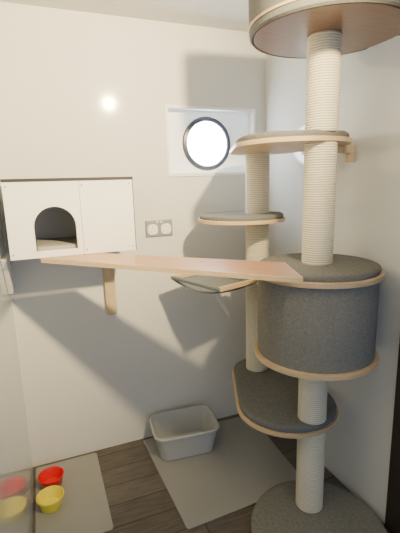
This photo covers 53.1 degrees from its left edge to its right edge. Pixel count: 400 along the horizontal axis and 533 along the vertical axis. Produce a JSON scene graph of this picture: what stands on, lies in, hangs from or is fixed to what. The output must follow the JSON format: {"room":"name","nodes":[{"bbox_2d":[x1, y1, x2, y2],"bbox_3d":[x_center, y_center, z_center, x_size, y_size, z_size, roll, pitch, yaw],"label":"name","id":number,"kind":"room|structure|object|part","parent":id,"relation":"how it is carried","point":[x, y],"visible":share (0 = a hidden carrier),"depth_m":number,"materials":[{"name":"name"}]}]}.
{"room":"cat room","nodes":[
{"label":"cat room","id":0,"kind":"room"},
{"bbox_2d":[0,211,32,532],"bbox_3d":[-0.433,0.242,0.596,0.080,2.305,3.120,-6,13,-21],"label":"wall","id":1,"kind":"structure","parent":0,"point":[16,463],"depth_m":1.54,"materials":[{"name":"grey"}]},
{"bbox_2d":[1,254,13,293],"bbox_3d":[-0.855,0.048,1.778,0.021,0.185,0.184,-6,13,-21],"label":"bracket","id":2,"kind":"object","parent":1,"relation":"attached to","point":[5,261],"visible":1,"depth_m":1.77,"materials":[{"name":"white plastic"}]},
{"bbox_2d":[0,0,248,31],"bbox_3d":[0.242,-0.989,0.639,2.050,0.050,3.140,-6,13,-21],"label":"ceiling","id":3,"kind":"structure","parent":0,"point":[220,14],"depth_m":1.88,"materials":[{"name":"paint"}]},
{"bbox_2d":[0,2,265,466],"bbox_3d":[-0.288,-0.108,2.255,1.450,2.305,0.080,-6,13,-21],"label":"wall","id":4,"kind":"structure","parent":0,"point":[83,94],"depth_m":2.15,"materials":[{"name":"white paint"}]},
{"bbox_2d":[0,176,136,260],"bbox_3d":[-0.604,-0.242,1.866,0.531,0.329,0.342,-6,13,-21],"label":"house","id":5,"kind":"object","parent":4,"relation":"attached to","point":[45,217],"visible":1,"depth_m":1.73,"materials":[{"name":"white wood"}]},
{"bbox_3d":[-0.652,-0.196,1.680,0.295,0.317,0.015,-6,13,-21],"label":"panel","id":6,"kind":"part","parent":5,"relation":"part of","materials":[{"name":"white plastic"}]},
{"bbox_3d":[-0.666,-0.273,2.016,0.495,0.302,0.010,-6,13,-21],"label":"panel","id":7,"kind":"part","parent":5,"relation":"part of","materials":[{"name":"white wood"}]},
{"bbox_3d":[-0.608,-0.397,1.833,0.531,0.012,0.342,-6,13,-21],"label":"panel","id":8,"kind":"part","parent":5,"relation":"part of","materials":[{"name":"grey wood"}]},
{"bbox_3d":[-0.407,-0.222,1.774,0.228,0.317,0.015,-6,13,-21],"label":"panel","id":9,"kind":"part","parent":5,"relation":"part of","materials":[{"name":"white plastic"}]},
{"bbox_2d":[103,253,116,314],"bbox_3d":[-0.486,0.095,2.153,0.056,0.330,0.029,-6,13,-21],"label":"bracket","id":10,"kind":"object","parent":4,"relation":"attached to","point":[108,273],"visible":0.69,"depth_m":2.15,"materials":[{"name":"brown wood"}]},
{"bbox_2d":[145,219,172,236],"bbox_3d":[-0.225,-0.212,2.209,0.154,0.092,0.012,-6,13,-21],"label":"double socket","id":11,"kind":"object","parent":4,"relation":"attached to","point":[154,228],"visible":1,"depth_m":2.21,"materials":[{"name":"white plastic"}]},
{"bbox_2d":[165,105,255,176],"bbox_3d":[0.057,-0.704,2.271,0.542,0.369,0.082,-6,13,-21],"label":"window","id":12,"kind":"structure","parent":4,"relation":"in","point":[199,142],"depth_m":2.27,"materials":[{"name":"white paint"}]},
{"bbox_3d":[0.041,-0.700,2.285,0.248,0.248,0.001,-6,13,-21],"label":"pane","id":13,"kind":"part","parent":12,"relation":"part of","materials":[{"name":"clear glass"}]},
{"bbox_2d":[33,414,389,532],"bbox_3d":[0.305,1.316,1.121,2.050,0.050,3.140,-6,13,-21],"label":"floor","id":14,"kind":"structure","parent":0,"point":[139,500],"depth_m":1.98,"materials":[{"name":"brown wood"}]},
{"bbox_2d":[35,453,112,532],"bbox_3d":[-0.639,1.134,1.978,0.325,0.006,0.565,-6,13,-21],"label":"floor mat","id":15,"kind":"object","parent":14,"relation":"on","point":[84,508],"visible":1,"depth_m":1.93,"materials":[{"name":"grey rubber"}]},
{"bbox_2d":[36,485,63,513],"bbox_3d":[-0.711,1.116,1.907,0.126,0.063,0.126,-6,13,-21],"label":"bowl","id":16,"kind":"object","parent":15,"relation":"on","point":[49,499],"visible":1,"depth_m":1.93,"materials":[{"name":"yellow plastic"}]},
{"bbox_2d":[38,466,63,488],"bbox_3d":[-0.757,1.089,2.042,0.126,0.063,0.126,-6,13,-21],"label":"bowl","id":17,"kind":"object","parent":15,"relation":"on","point":[53,475],"visible":0.9,"depth_m":2.07,"materials":[{"name":"red plastic"}]},
{"bbox_2d":[143,417,295,529],"bbox_3d":[0.118,1.067,2.200,0.711,0.006,0.699,-6,13,-21],"label":"floor mat","id":18,"kind":"object","parent":14,"relation":"on","point":[243,463],"visible":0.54,"depth_m":2.10,"materials":[{"name":"grey fabric"}]},
{"bbox_2d":[149,405,218,460],"bbox_3d":[-0.091,0.965,2.305,0.374,0.161,0.274,-5,12,-15],"label":"tray","id":19,"kind":"object","parent":18,"relation":"on","point":[190,431],"visible":1,"depth_m":2.36,"materials":[{"name":"grey plastic"}]},
{"bbox_2d":[171,0,399,532],"bbox_3d":[0.362,0.027,1.766,0.630,2.205,1.164,-8,13,-27],"label":"cat tree","id":20,"kind":"object","parent":14,"relation":"on","point":[307,335],"visible":0.95,"depth_m":1.52,"materials":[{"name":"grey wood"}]},
{"bbox_2d":[41,253,302,282],"bbox_3d":[-0.125,-0.014,1.596,1.084,0.032,0.239,3,13,22],"label":"ramp","id":21,"kind":"object","parent":20,"relation":"on","point":[243,269],"visible":1,"depth_m":1.52,"materials":[{"name":"laminate"}]},
{"bbox_3d":[0.083,0.060,2.031,0.301,0.022,0.376,-12,15,-40],"label":"hammock frame","id":22,"kind":"part","parent":20,"relation":"part of","materials":[{"name":"brown wood"}]},
{"bbox_2d":[198,216,285,224],"bbox_3d":[0.211,-0.243,2.047,0.444,0.018,0.444,-6,13,-21],"label":"shelf","id":23,"kind":"object","parent":20,"relation":"attached to","point":[262,220],"depth_m":1.86,"materials":[{"name":"brown wood"}]},
{"bbox_3d":[0.291,-0.418,2.029,0.121,0.301,0.121,-6,13,-21],"label":"post","id":24,"kind":"part","parent":20,"relation":"part of","materials":[{"name":"fabric"}]},
{"bbox_3d":[0.307,0.162,2.150,0.121,0.821,0.121,-6,13,-21],"label":"post","id":25,"kind":"part","parent":20,"relation":"part of","materials":[{"name":"fabric"}]},
{"bbox_2d":[232,368,338,438],"bbox_3d":[0.363,0.643,2.029,0.472,0.018,0.736,-6,13,-21],"label":"shelf","id":26,"kind":"object","parent":20,"relation":"attached to","point":[317,432],"depth_m":1.72,"materials":[{"name":"grey wood"}]},
{"bbox_2d":[230,135,351,154],"bbox_3d":[0.331,-0.531,1.783,0.472,0.018,0.736,-6,13,-21],"label":"shelf","id":27,"kind":"object","parent":20,"relation":"attached to","point":[254,144],"depth_m":1.53,"materials":[{"name":"brown wood"}]},
{"bbox_3d":[0.496,0.898,1.801,0.121,0.394,0.121,-6,13,-21],"label":"post","id":28,"kind":"part","parent":20,"relation":"part of","materials":[{"name":"fabric"}]},
{"bbox_3d":[0.485,0.512,1.720,0.121,0.303,0.121,-6,13,-21],"label":"post","id":29,"kind":"part","parent":20,"relation":"part of","materials":[{"name":"fabric"}]},
{"bbox_3d":[0.465,-0.240,1.563,0.121,0.469,0.121,-6,13,-21],"label":"post","id":30,"kind":"part","parent":20,"relation":"part of","materials":[{"name":"fabric"}]},
{"bbox_3d":[0.453,-0.667,1.474,0.121,0.332,0.121,-6,13,-21],"label":"post","id":31,"kind":"part","parent":20,"relation":"part of","materials":[{"name":"fabric"}]},
{"bbox_2d":[265,35,399,523],"bbox_3d":[0.987,0.088,1.145,0.080,2.305,3.120,-6,13,-21],"label":"wall","id":32,"kind":"structure","parent":0,"point":[367,200],"depth_m":1.74,"materials":[{"name":"white paint"}]},
{"bbox_2d":[385,338,399,532],"bbox_3d":[0.922,0.082,1.184,0.012,2.305,0.742,-6,13,-21],"label":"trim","id":33,"kind":"structure","parent":32,"relation":"attached to","point":[392,516],"depth_m":1.67,"materials":[{"name":"black"}]}
]}

